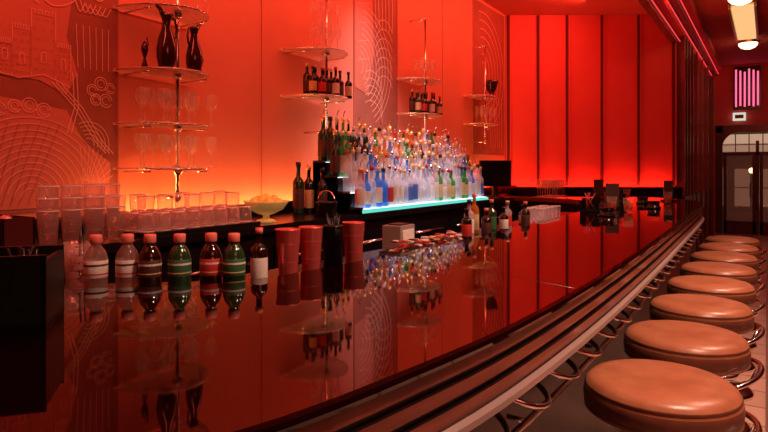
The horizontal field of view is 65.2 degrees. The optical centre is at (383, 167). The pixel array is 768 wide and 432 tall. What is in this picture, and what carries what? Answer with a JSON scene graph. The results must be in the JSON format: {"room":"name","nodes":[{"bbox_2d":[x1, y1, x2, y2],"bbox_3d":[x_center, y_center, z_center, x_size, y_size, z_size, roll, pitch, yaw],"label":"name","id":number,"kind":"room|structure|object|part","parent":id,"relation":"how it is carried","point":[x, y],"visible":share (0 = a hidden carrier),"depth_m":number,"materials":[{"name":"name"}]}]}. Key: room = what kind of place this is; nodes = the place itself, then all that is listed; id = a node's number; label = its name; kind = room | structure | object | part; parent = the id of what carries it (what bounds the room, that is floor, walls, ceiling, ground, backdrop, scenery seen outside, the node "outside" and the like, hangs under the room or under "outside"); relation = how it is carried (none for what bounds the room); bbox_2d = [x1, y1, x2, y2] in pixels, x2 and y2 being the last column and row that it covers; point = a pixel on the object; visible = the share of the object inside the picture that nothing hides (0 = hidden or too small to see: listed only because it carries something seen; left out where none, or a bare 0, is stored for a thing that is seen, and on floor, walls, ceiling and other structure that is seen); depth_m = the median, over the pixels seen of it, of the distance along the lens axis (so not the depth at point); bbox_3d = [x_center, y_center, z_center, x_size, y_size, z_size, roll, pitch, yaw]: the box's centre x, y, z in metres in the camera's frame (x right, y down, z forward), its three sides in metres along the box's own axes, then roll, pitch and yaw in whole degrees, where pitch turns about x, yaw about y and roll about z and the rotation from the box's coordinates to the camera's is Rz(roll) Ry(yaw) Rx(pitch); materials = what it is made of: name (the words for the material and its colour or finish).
{"room":"bar","nodes":[
{"label":"bar","id":0,"kind":"room"},
{"bbox_2d":[6,0,505,217],"bbox_3d":[-1.739,-0.400,3.127,0.150,3.640,13.405,0,0,31],"label":"wall","id":1,"kind":"structure","parent":0,"point":[230,40],"depth_m":4.34,"materials":[{"name":"paint"}]},
{"bbox_2d":[0,0,116,213],"bbox_3d":[-1.974,-0.930,2.583,0.009,2.300,1.830,0,0,31],"label":"mural panel","id":2,"kind":"object","parent":1,"relation":"attached to","point":[58,58],"visible":1,"depth_m":3.08,"materials":[{"name":"brown paint"}]},
{"bbox_2d":[113,0,209,202],"bbox_3d":[-1.214,-0.644,3.468,0.369,1.689,0.546,0,0,33],"label":"display shelf","id":3,"kind":"object","parent":1,"relation":"attached to","point":[177,170],"visible":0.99,"depth_m":3.44,"materials":[{"name":"beige"}]},
{"bbox_2d":[141,38,148,66],"bbox_3d":[-1.312,-0.633,3.290,0.039,0.161,0.049,0,0,-25],"label":"figurine","id":4,"kind":"object","parent":3,"relation":"on","point":[144,48],"visible":0.94,"depth_m":3.28,"materials":[{"name":"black ceramic"}]},
{"bbox_2d":[155,3,177,66],"bbox_3d":[-1.203,-0.724,3.322,0.110,0.341,0.137,0,0,-15],"label":"ceramic pitcher","id":5,"kind":"object","parent":3,"relation":"on","point":[166,50],"visible":0.94,"depth_m":3.29,"materials":[{"name":"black ceramic"}]},
{"bbox_2d":[134,87,216,126],"bbox_3d":[-1.213,-0.348,3.467,0.213,0.190,0.486,0,0,33],"label":"glasses","id":6,"kind":"object","parent":3,"relation":"in","point":[139,88],"visible":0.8,"depth_m":3.45,"materials":[{"name":"clear glass"}]},
{"bbox_2d":[134,133,216,167],"bbox_3d":[-1.213,-0.098,3.467,0.213,0.190,0.486,0,0,33],"label":"glasses","id":7,"kind":"object","parent":3,"relation":"in","point":[193,136],"visible":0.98,"depth_m":3.44,"materials":[{"name":"clear glass"}]},
{"bbox_2d":[186,24,202,72],"bbox_3d":[-1.101,-0.702,3.476,0.095,0.298,0.121,0,0,-24],"label":"ceramic pitcher","id":8,"kind":"object","parent":3,"relation":"on","point":[194,57],"visible":0.98,"depth_m":3.45,"materials":[{"name":"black ceramic"}]},
{"bbox_2d":[197,51,203,76],"bbox_3d":[-1.117,-0.633,3.647,0.039,0.161,0.049,0,0,-25],"label":"figurine","id":9,"kind":"object","parent":3,"relation":"on","point":[199,74],"visible":0.31,"depth_m":3.63,"materials":[{"name":"clear glass"}]},
{"bbox_2d":[35,185,516,235],"bbox_3d":[-0.654,0.290,4.629,0.236,0.100,9.102,0,0,32],"label":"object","id":10,"kind":"structure","parent":1,"relation":"attached to","point":[241,211],"depth_m":3.33,"materials":[{"name":"glass"}]},
{"bbox_2d":[116,0,442,210],"bbox_3d":[-0.180,-0.980,5.527,0.008,2.450,5.066,0,0,31],"label":"trim","id":11,"kind":"structure","parent":1,"relation":"attached to","point":[117,209],"depth_m":4.36,"materials":[{"name":"brown"}]},
{"bbox_2d":[280,0,347,133],"bbox_3d":[-0.475,-0.894,4.670,0.377,1.289,0.586,0,0,33],"label":"display shelf","id":12,"kind":"object","parent":1,"relation":"attached to","point":[326,54],"visible":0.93,"depth_m":4.64,"materials":[{"name":"beige"}]},
{"bbox_2d":[309,0,340,55],"bbox_3d":[-0.453,-1.085,4.652,0.170,0.363,0.334,0,0,33],"label":"glasses","id":13,"kind":"object","parent":12,"relation":"in","point":[319,20],"visible":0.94,"depth_m":4.60,"materials":[{"name":"clear glass"}]},
{"bbox_2d":[303,63,351,98],"bbox_3d":[-0.448,-0.673,4.652,0.180,0.240,0.477,0,0,33],"label":"liquor bottles","id":14,"kind":"object","parent":12,"relation":"in","point":[312,84],"visible":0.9,"depth_m":4.59,"materials":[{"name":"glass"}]},
{"bbox_2d":[355,0,396,137],"bbox_3d":[-0.065,-1.240,5.706,0.008,1.880,0.750,0,0,31],"label":"mural panel","id":15,"kind":"object","parent":1,"relation":"attached to","point":[375,20],"visible":1,"depth_m":5.69,"materials":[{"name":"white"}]},
{"bbox_2d":[397,18,440,149],"bbox_3d":[0.413,-0.855,6.167,0.330,1.369,0.586,0,0,33],"label":"display shelf","id":16,"kind":"object","parent":1,"relation":"attached to","point":[424,81],"visible":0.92,"depth_m":6.15,"materials":[{"name":"beige"}]},
{"bbox_2d":[413,58,435,80],"bbox_3d":[0.415,-1.003,6.162,0.170,0.200,0.334,0,0,33],"label":"glasses","id":17,"kind":"object","parent":16,"relation":"in","point":[420,58],"visible":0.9,"depth_m":6.14,"materials":[{"name":"clear glass"}]},
{"bbox_2d":[409,89,441,115],"bbox_3d":[0.421,-0.673,6.162,0.180,0.240,0.477,0,0,33],"label":"wine bottles","id":18,"kind":"object","parent":16,"relation":"in","point":[417,104],"visible":0.89,"depth_m":6.06,"materials":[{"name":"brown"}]},
{"bbox_2d":[464,46,497,143],"bbox_3d":[1.264,-0.919,7.557,0.332,1.239,0.566,0,0,33],"label":"display shelf","id":19,"kind":"object","parent":1,"relation":"attached to","point":[485,97],"visible":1,"depth_m":7.54,"materials":[{"name":"beige"}]},
{"bbox_2d":[486,80,497,96],"bbox_3d":[1.358,-1.003,7.592,0.180,0.200,0.180,0,0,-8],"label":"vase","id":20,"kind":"object","parent":19,"relation":"in","point":[491,85],"visible":0.9,"depth_m":7.54,"materials":[{"name":"glass"}]},
{"bbox_2d":[473,0,503,154],"bbox_3d":[1.440,-1.180,8.168,0.008,2.000,1.120,0,0,31],"label":"mural panel","id":21,"kind":"object","parent":1,"relation":"attached to","point":[488,25],"visible":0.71,"depth_m":8.17,"materials":[{"name":"brown"}]},
{"bbox_2d":[506,15,674,186],"bbox_3d":[3.014,-0.400,8.783,2.491,3.640,0.154,0,0,1],"label":"wall","id":22,"kind":"structure","parent":0,"point":[620,30],"depth_m":8.71,"materials":[{"name":"red paint"}]},
{"bbox_2d":[507,15,676,184],"bbox_3d":[3.004,-0.980,8.679,2.431,2.460,0.040,0,0,1],"label":"trim","id":23,"kind":"structure","parent":22,"relation":"attached to","point":[602,17],"depth_m":8.66,"materials":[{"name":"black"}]},
{"bbox_2d":[506,187,682,198],"bbox_3d":[2.993,0.845,8.587,2.454,1.150,0.200,0,0,1],"label":"baseboard","id":24,"kind":"structure","parent":22,"relation":"attached to","point":[655,192],"depth_m":8.49,"materials":[{"name":"paint"}]},
{"bbox_2d":[638,0,721,76],"bbox_3d":[4.964,-2.020,9.644,0.360,0.400,8.400,0,0,33],"label":"trim","id":25,"kind":"structure","parent":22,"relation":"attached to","point":[675,19],"depth_m":8.27,"materials":[{"name":"brown metal"}]},
{"bbox_2d":[482,0,767,65],"bbox_3d":[3.212,-2.270,4.475,9.000,0.100,22.000,0,0,33],"label":"ceiling","id":26,"kind":"structure","parent":0,"point":[714,14],"depth_m":8.57,"materials":[{"name":"paint"}]},
{"bbox_2d":[728,0,751,5],"bbox_3d":[4.552,-2.150,7.653,0.340,0.140,0.340,0,0,33],"label":"ceiling lamp","id":27,"kind":"object","parent":26,"relation":"attached to","point":[734,2],"depth_m":7.61,"materials":[{"name":"white glass"}]},
{"bbox_2d":[728,0,758,41],"bbox_3d":[5.467,-2.180,9.086,0.330,0.080,2.500,0,0,33],"label":"ceiling light panel","id":28,"kind":"object","parent":26,"relation":"attached to","point":[744,18],"depth_m":8.78,"materials":[{"name":"beige"}]},
{"bbox_2d":[737,39,758,49],"bbox_3d":[6.382,-2.150,10.519,0.340,0.140,0.340,0,0,33],"label":"ceiling lamp","id":29,"kind":"object","parent":26,"relation":"attached to","point":[751,43],"depth_m":10.42,"materials":[{"name":"white glass"}]},
{"bbox_2d":[689,231,767,431],"bbox_3d":[3.212,1.470,4.475,9.000,0.100,22.000,0,0,33],"label":"floor","id":30,"kind":"structure","parent":0,"point":[758,406],"depth_m":4.59,"materials":[{"name":"tile"}]},
{"bbox_2d":[35,196,513,283],"bbox_3d":[-0.356,0.870,4.557,0.803,1.100,5.400,0,0,33],"label":"countertop","id":31,"kind":"structure","parent":30,"relation":"on","point":[428,221],"depth_m":3.45,"materials":[{"name":"paint"}]},
{"bbox_2d":[0,214,34,246],"bbox_3d":[-1.551,0.249,2.301,0.320,0.140,0.246,0,0,33],"label":"bins","id":32,"kind":"object","parent":31,"relation":"on","point":[15,230],"visible":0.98,"depth_m":2.27,"materials":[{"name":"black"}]},
{"bbox_2d":[35,183,125,244],"bbox_3d":[-1.314,0.196,2.606,0.188,0.247,0.427,0,0,33],"label":"glasses","id":33,"kind":"object","parent":31,"relation":"on","point":[102,205],"visible":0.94,"depth_m":2.58,"materials":[{"name":"clear glass"}]},
{"bbox_2d":[101,191,260,237],"bbox_3d":[-1.033,0.225,3.139,0.340,0.188,0.740,0,0,33],"label":"glasses","id":34,"kind":"object","parent":31,"relation":"on","point":[201,225],"visible":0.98,"depth_m":3.04,"materials":[{"name":"clear glass"}]},
{"bbox_2d":[243,193,288,222],"bbox_3d":[-0.698,0.234,3.554,0.266,0.169,0.266,0,0,33],"label":"fruit bowl","id":35,"kind":"object","parent":31,"relation":"on","point":[265,205],"visible":0.99,"depth_m":3.49,"materials":[{"name":"brown"}]},
{"bbox_2d":[293,162,327,213],"bbox_3d":[-0.526,0.139,4.229,0.247,0.360,0.132,0,0,-19],"label":"wine bottles","id":36,"kind":"object","parent":31,"relation":"on","point":[303,191],"visible":0.89,"depth_m":4.20,"materials":[{"name":"green glass"}]},
{"bbox_2d":[315,190,337,216],"bbox_3d":[-0.378,0.232,3.943,0.147,0.174,0.146,0,0,33],"label":"ice bucket","id":37,"kind":"object","parent":31,"relation":"on","point":[322,207],"visible":0.9,"depth_m":3.89,"materials":[{"name":"black plastic"}]},
{"bbox_2d":[313,160,487,213],"bbox_3d":[0.261,0.133,5.195,0.450,0.375,2.200,0,0,33],"label":"display shelf","id":38,"kind":"object","parent":31,"relation":"on","point":[338,186],"visible":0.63,"depth_m":4.38,"materials":[{"name":"frosted glass"},{"name":"glowing light strip"}]},
{"bbox_2d":[318,108,483,207],"bbox_3d":[0.257,-0.077,5.198,0.412,0.727,2.179,0,0,33],"label":"liquor bottles","id":39,"kind":"object","parent":38,"relation":"on","point":[355,158],"visible":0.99,"depth_m":4.85,"materials":[{"name":"multicoloured glass"}]},
{"bbox_2d":[479,160,510,197],"bbox_3d":[1.190,0.119,6.418,0.318,0.400,0.218,0,0,18],"label":"terminal","id":40,"kind":"object","parent":31,"relation":"on","point":[495,174],"visible":0.87,"depth_m":6.40,"materials":[{"name":"black plastic"}]},
{"bbox_2d":[0,193,703,431],"bbox_3d":[0.498,0.880,3.714,2.363,1.080,9.046,0,0,33],"label":"countertop","id":41,"kind":"structure","parent":30,"relation":"on","point":[502,330],"depth_m":1.30,"materials":[{"name":"brown wood"}]},
{"bbox_2d":[0,245,63,335],"bbox_3d":[-0.921,0.256,1.255,0.420,0.166,0.180,0,0,-17],"label":"caddy","id":42,"kind":"object","parent":41,"relation":"on","point":[31,277],"visible":1,"depth_m":1.23,"materials":[{"name":"black plastic"}]},
{"bbox_2d":[64,212,575,288],"bbox_3d":[0.006,0.880,3.095,5.510,0.980,1.316,0,0,-42],"label":"ledge","id":43,"kind":"object","parent":41,"relation":"attached to","point":[375,253],"visible":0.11,"depth_m":2.42,"materials":[{"name":"paint"}]},
{"bbox_2d":[63,223,92,288],"bbox_3d":[-0.984,0.284,1.933,0.088,0.210,0.088,0,0,33],"label":"water glass","id":44,"kind":"object","parent":43,"relation":"on","point":[75,259],"visible":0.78,"depth_m":1.92,"materials":[{"name":"clear glass"}]},
{"bbox_2d":[83,234,107,287],"bbox_3d":[-0.891,0.297,1.856,0.071,0.183,0.071,0,0,-38],"label":"soda bottle","id":45,"kind":"object","parent":43,"relation":"on","point":[94,268],"visible":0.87,"depth_m":1.83,"materials":[{"name":"pink"}]},
{"bbox_2d":[115,233,137,286],"bbox_3d":[-0.801,0.297,1.875,0.071,0.183,0.071,0,0,15],"label":"soda bottle","id":46,"kind":"object","parent":43,"relation":"on","point":[128,266],"visible":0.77,"depth_m":1.85,"materials":[{"name":"pink"}]},
{"bbox_2d":[138,234,161,286],"bbox_3d":[-0.728,0.297,1.867,0.071,0.183,0.071,0,0,-2],"label":"soda bottle","id":47,"kind":"object","parent":43,"relation":"on","point":[150,258],"visible":0.84,"depth_m":1.84,"materials":[{"name":"brown plastic"}]},
{"bbox_2d":[168,233,191,286],"bbox_3d":[-0.641,0.297,1.881,0.071,0.183,0.071,0,0,-19],"label":"soda bottle","id":48,"kind":"object","parent":43,"relation":"on","point":[179,258],"visible":0.8,"depth_m":1.85,"materials":[{"name":"green plastic"}]},
{"bbox_2d":[199,232,222,284],"bbox_3d":[-0.548,0.297,1.903,0.071,0.183,0.071,0,0,-36],"label":"soda bottle","id":49,"kind":"object","parent":43,"relation":"on","point":[210,262],"visible":0.81,"depth_m":1.88,"materials":[{"name":"brown plastic"}]},
{"bbox_2d":[222,233,245,282],"bbox_3d":[-0.474,0.297,1.897,0.071,0.183,0.071,0,0,37],"label":"soda bottle","id":50,"kind":"object","parent":43,"relation":"on","point":[233,261],"visible":0.82,"depth_m":1.87,"materials":[{"name":"green plastic"}]},
{"bbox_2d":[250,227,267,279],"bbox_3d":[-0.416,0.294,1.997,0.057,0.190,0.055,0,0,33],"label":"syrup bottle","id":51,"kind":"object","parent":43,"relation":"on","point":[258,260],"visible":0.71,"depth_m":1.98,"materials":[{"name":"brown"}]},
{"bbox_2d":[275,228,300,274],"bbox_3d":[-0.333,0.300,2.081,0.089,0.178,0.089,0,0,33],"label":"cup","id":52,"kind":"object","parent":43,"relation":"on","point":[287,239],"visible":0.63,"depth_m":2.05,"materials":[{"name":"red plastic"}]},
{"bbox_2d":[299,225,322,271],"bbox_3d":[-0.264,0.300,2.161,0.089,0.178,0.089,0,0,33],"label":"cup","id":53,"kind":"object","parent":43,"relation":"on","point":[310,235],"visible":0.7,"depth_m":2.13,"materials":[{"name":"red plastic"}]},
{"bbox_2d":[323,213,343,267],"bbox_3d":[-0.191,0.279,2.251,0.080,0.220,0.080,0,0,33],"label":"holder","id":54,"kind":"object","parent":43,"relation":"on","point":[332,233],"visible":0.78,"depth_m":2.22,"materials":[{"name":"black plastic"}]},
{"bbox_2d":[342,221,364,262],"bbox_3d":[-0.119,0.300,2.342,0.089,0.178,0.089,0,0,33],"label":"cup","id":55,"kind":"object","parent":43,"relation":"on","point":[353,231],"visible":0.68,"depth_m":2.31,"materials":[{"name":"red plastic"}]},
{"bbox_2d":[382,222,414,249],"bbox_3d":[0.072,0.326,2.849,0.105,0.126,0.140,0,0,31],"label":"napkin holder","id":56,"kind":"object","parent":43,"relation":"on","point":[390,232],"visible":0.73,"depth_m":2.80,"materials":[{"name":"white plastic"}]},
{"bbox_2d":[379,230,461,256],"bbox_3d":[0.212,0.352,2.795,0.146,0.073,0.620,0,0,34],"label":"tray","id":57,"kind":"object","parent":43,"relation":"on","point":[424,241],"visible":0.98,"depth_m":2.72,"materials":[{"name":"silver plastic"}]},
{"bbox_2d":[461,208,471,238],"bbox_3d":[0.451,0.304,3.271,0.057,0.170,0.056,0,0,33],"label":"bottle","id":58,"kind":"object","parent":43,"relation":"on","point":[466,226],"visible":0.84,"depth_m":3.25,"materials":[{"name":"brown glass"}]},
{"bbox_2d":[467,200,473,232],"bbox_3d":[0.482,0.284,3.394,0.057,0.210,0.056,0,0,33],"label":"bottle","id":59,"kind":"object","parent":43,"relation":"on","point":[468,201],"visible":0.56,"depth_m":3.38,"materials":[{"name":"clear glass"}]},
{"bbox_2d":[469,193,478,229],"bbox_3d":[0.534,0.269,3.550,0.057,0.240,0.056,0,0,33],"label":"bottle","id":60,"kind":"object","parent":43,"relation":"on","point":[475,217],"visible":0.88,"depth_m":3.53,"materials":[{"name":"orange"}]},
{"bbox_2d":[481,208,490,234],"bbox_3d":[0.584,0.309,3.424,0.057,0.160,0.056,0,0,33],"label":"bottle","id":61,"kind":"object","parent":43,"relation":"on","point":[486,220],"visible":0.8,"depth_m":3.40,"materials":[{"name":"brown glass"}]},
{"bbox_2d":[488,199,495,232],"bbox_3d":[0.649,0.289,3.619,0.057,0.200,0.056,0,0,33],"label":"bottle","id":62,"kind":"object","parent":43,"relation":"on","point":[491,213],"visible":0.74,"depth_m":3.60,"materials":[{"name":"green glass"}]},
{"bbox_2d":[499,207,507,230],"bbox_3d":[0.739,0.314,3.704,0.057,0.150,0.056,0,0,33],"label":"bottle","id":63,"kind":"object","parent":43,"relation":"on","point":[503,218],"visible":0.77,"depth_m":3.68,"materials":[{"name":"brown"}]},
{"bbox_2d":[505,201,511,225],"bbox_3d":[0.789,0.299,3.838,0.057,0.180,0.056,0,0,33],"label":"bottle","id":64,"kind":"object","parent":43,"relation":"on","point":[506,202],"visible":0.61,"depth_m":3.81,"materials":[{"name":"clear glass"}]},
{"bbox_2d":[519,204,523,224],"bbox_3d":[0.945,0.319,4.083,0.057,0.140,0.056,0,0,33],"label":"bottle","id":65,"kind":"object","parent":43,"relation":"on","point":[522,205],"visible":0.43,"depth_m":4.07,"materials":[{"name":"brown"}]},
{"bbox_2d":[521,201,529,225],"bbox_3d":[0.923,0.304,3.919,0.057,0.170,0.056,0,0,33],"label":"bottle","id":66,"kind":"object","parent":43,"relation":"on","point":[525,213],"visible":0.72,"depth_m":3.90,"materials":[{"name":"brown glass"}]},
{"bbox_2d":[527,205,560,220],"bbox_3d":[1.172,0.337,4.448,0.168,0.099,0.438,0,0,33],"label":"glasses","id":67,"kind":"object","parent":43,"relation":"on","point":[539,206],"visible":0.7,"depth_m":4.41,"materials":[{"name":"clear glass"}]},
{"bbox_2d":[535,179,566,196],"bbox_3d":[2.014,0.239,7.226,0.248,0.200,0.516,0,0,33],"label":"glasses","id":68,"kind":"object","parent":41,"relation":"on","point":[540,179],"visible":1,"depth_m":7.26,"materials":[{"name":"clear glass"}]},
{"bbox_2d":[580,193,601,212],"bbox_3d":[1.595,0.263,4.617,0.140,0.151,0.200,0,0,27],"label":"caddy","id":69,"kind":"object","parent":41,"relation":"on","point":[587,205],"visible":0.94,"depth_m":4.59,"materials":[{"name":"black plastic"}]},
{"bbox_2d":[592,179,603,197],"bbox_3d":[2.418,0.234,6.761,0.120,0.210,0.100,0,0,10],"label":"holder","id":70,"kind":"object","parent":41,"relation":"on","point":[598,184],"visible":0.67,"depth_m":6.76,"materials":[{"name":"black plastic"}]},
{"bbox_3d":[1.403,0.596,3.250,0.294,0.116,6.396,0,0,33],"label":"purse hook rail","id":71,"kind":"part","parent":41,"relation":"part of","materials":[{"name":"silver metal"}]},
{"bbox_2d":[598,207,615,216],"bbox_3d":[1.567,0.308,4.220,0.120,0.062,0.120,0,0,33],"label":"ashtray","id":72,"kind":"object","parent":41,"relation":"on","point":[604,211],"visible":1,"depth_m":4.18,"materials":[{"name":"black glass"}]},
{"bbox_2d":[603,183,620,208],"bbox_3d":[1.924,0.234,5.059,0.120,0.210,0.100,0,0,4],"label":"holder","id":73,"kind":"object","parent":41,"relation":"on","point":[611,189],"visible":0.86,"depth_m":5.05,"materials":[{"name":"black plastic"}]},
{"bbox_2d":[619,189,626,205],"bbox_3d":[2.106,0.263,5.418,0.140,0.151,0.200,0,0,15],"label":"caddy","id":74,"kind":"object","parent":41,"relation":"on","point":[622,196],"visible":0.45,"depth_m":5.39,"materials":[{"name":"black plastic"}]},
{"bbox_2d":[636,197,648,203],"bbox_3d":[2.466,0.308,5.722,0.120,0.062,0.120,0,0,33],"label":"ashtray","id":75,"kind":"object","parent":41,"relation":"on","point":[640,200],"visible":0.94,"depth_m":5.68,"materials":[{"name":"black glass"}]},
{"bbox_2d":[646,201,660,208],"bbox_3d":[2.258,0.308,5.024,0.120,0.062,0.120,0,0,33],"label":"ashtray","id":76,"kind":"object","parent":41,"relation":"on","point":[651,204],"visible":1,"depth_m":4.98,"materials":[{"name":"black glass"}]},
{"bbox_2d":[660,181,676,200],"bbox_3d":[2.915,0.234,6.147,0.120,0.210,0.100,0,0,-19],"label":"holder","id":77,"kind":"object","parent":41,"relation":"on","point":[667,185],"visible":0.95,"depth_m":6.14,"materials":[{"name":"black plastic"}]},
{"bbox_2d":[583,359,762,431],"bbox_3d":[0.842,1.020,1.780,0.477,0.799,0.448,0,0,21],"label":"bar stool","id":78,"kind":"object","parent":30,"relation":"on","point":[629,395],"visible":1,"depth_m":1.67,"materials":[{"name":"beige leather"}]},
{"bbox_2d":[624,320,764,389],"bbox_3d":[1.170,1.020,2.289,0.477,0.799,0.448,0,0,21],"label":"bar stool","id":79,"kind":"object","parent":30,"relation":"on","point":[719,351],"visible":0.86,"depth_m":2.16,"materials":[{"name":"beige leather"}]},
{"bbox_2d":[649,294,764,344],"bbox_3d":[1.499,1.020,2.805,0.477,0.799,0.448,0,0,15],"label":"bar stool","id":80,"kind":"object","parent":30,"relation":"on","point":[737,317],"visible":0.57,"depth_m":2.68,"materials":[{"name":"beige leather"}]},
{"bbox_2d":[667,275,765,431],"bbox_3d":[1.826,1.020,3.316,0.477,0.799,0.448,0,0,24],"label":"bar stool","id":81,"kind":"object","parent":30,"relation":"on","point":[743,292],"visible":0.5,"depth_m":3.20,"materials":[{"name":"beige leather"}]},
{"bbox_2d":[680,261,765,401],"bbox_3d":[2.155,1.020,3.832,0.477,0.799,0.448,0,0,18],"label":"bar stool","id":82,"kind":"object","parent":30,"relation":"on","point":[747,274],"visible":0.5,"depth_m":3.71,"materials":[{"name":"beige leather"}]},
{"bbox_2d":[690,251,765,372],"bbox_3d":[2.482,1.020,4.344,0.477,0.799,0.448,0,0,27],"label":"bar stool","id":83,"kind":"object","parent":30,"relation":"on","point":[744,259],"visible":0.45,"depth_m":4.22,"materials":[{"name":"beige leather"}]},
{"bbox_2d":[698,242,765,349],"bbox_3d":[2.811,1.020,4.860,0.477,0.799,0.448,0,0,21],"label":"bar stool","id":84,"kind":"object","parent":30,"relation":"on","point":[712,246],"visible":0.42,"depth_m":4.75,"materials":[{"name":"beige leather"}]},
{"bbox_2d":[704,235,765,331],"bbox_3d":[3.140,1.020,5.376,0.477,0.799,0.448,0,0,15],"label":"bar stool","id":85,"kind":"object","parent":30,"relation":"on","point":[718,238],"visible":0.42,"depth_m":5.25,"materials":[{"name":"beige leather"}]},
{"bbox_2d":[714,63,767,232],"bbox_3d":[9.515,-0.400,11.793,5.850,3.640,0.120,0,0,33],"label":"wall","id":86,"kind":"structure","parent":0,"point":[723,82],"depth_m":13.02,"materials":[{"name":"red paint"}]},
{"bbox_2d":[733,112,745,120],"bbox_3d":[7.610,-1.100,12.852,0.240,0.170,0.064,0,0,33],"label":"exit sign","id":87,"kind":"object","parent":86,"relation":"attached to","point":[741,116],"visible":1,"depth_m":12.82,"materials":[{"name":"white plastic"}]},
{"bbox_2d":[716,124,767,235],"bbox_3d":[7.901,0.250,12.704,1.540,2.340,0.180,0,0,33],"label":"door","id":88,"kind":"structure","parent":86,"relation":"in","point":[723,225],"depth_m":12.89,"materials":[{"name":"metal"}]},
{"bbox_2d":[733,65,760,109],"bbox_3d":[7.741,-1.710,12.797,0.500,0.920,0.076,0,0,33],"label":"light","id":89,"kind":"object","parent":86,"relation":"attached to","point":[746,79],"visible":1,"depth_m":12.79,"materials":[{"name":"paint"}]},
{"bbox_3d":[5.648,-0.400,10.987,0.220,3.640,5.400,0,0,33],"label":"wall","id":90,"kind":"structure","parent":0,"visible":0},
{"bbox_2d":[676,33,713,261],"bbox_3d":[5.694,-0.380,10.839,0.164,3.600,5.200,0,0,33],"label":"curtain","id":91,"kind":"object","parent":90,"relation":"attached to","point":[695,88],"depth_m":10.13,"materials":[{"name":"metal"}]}
]}

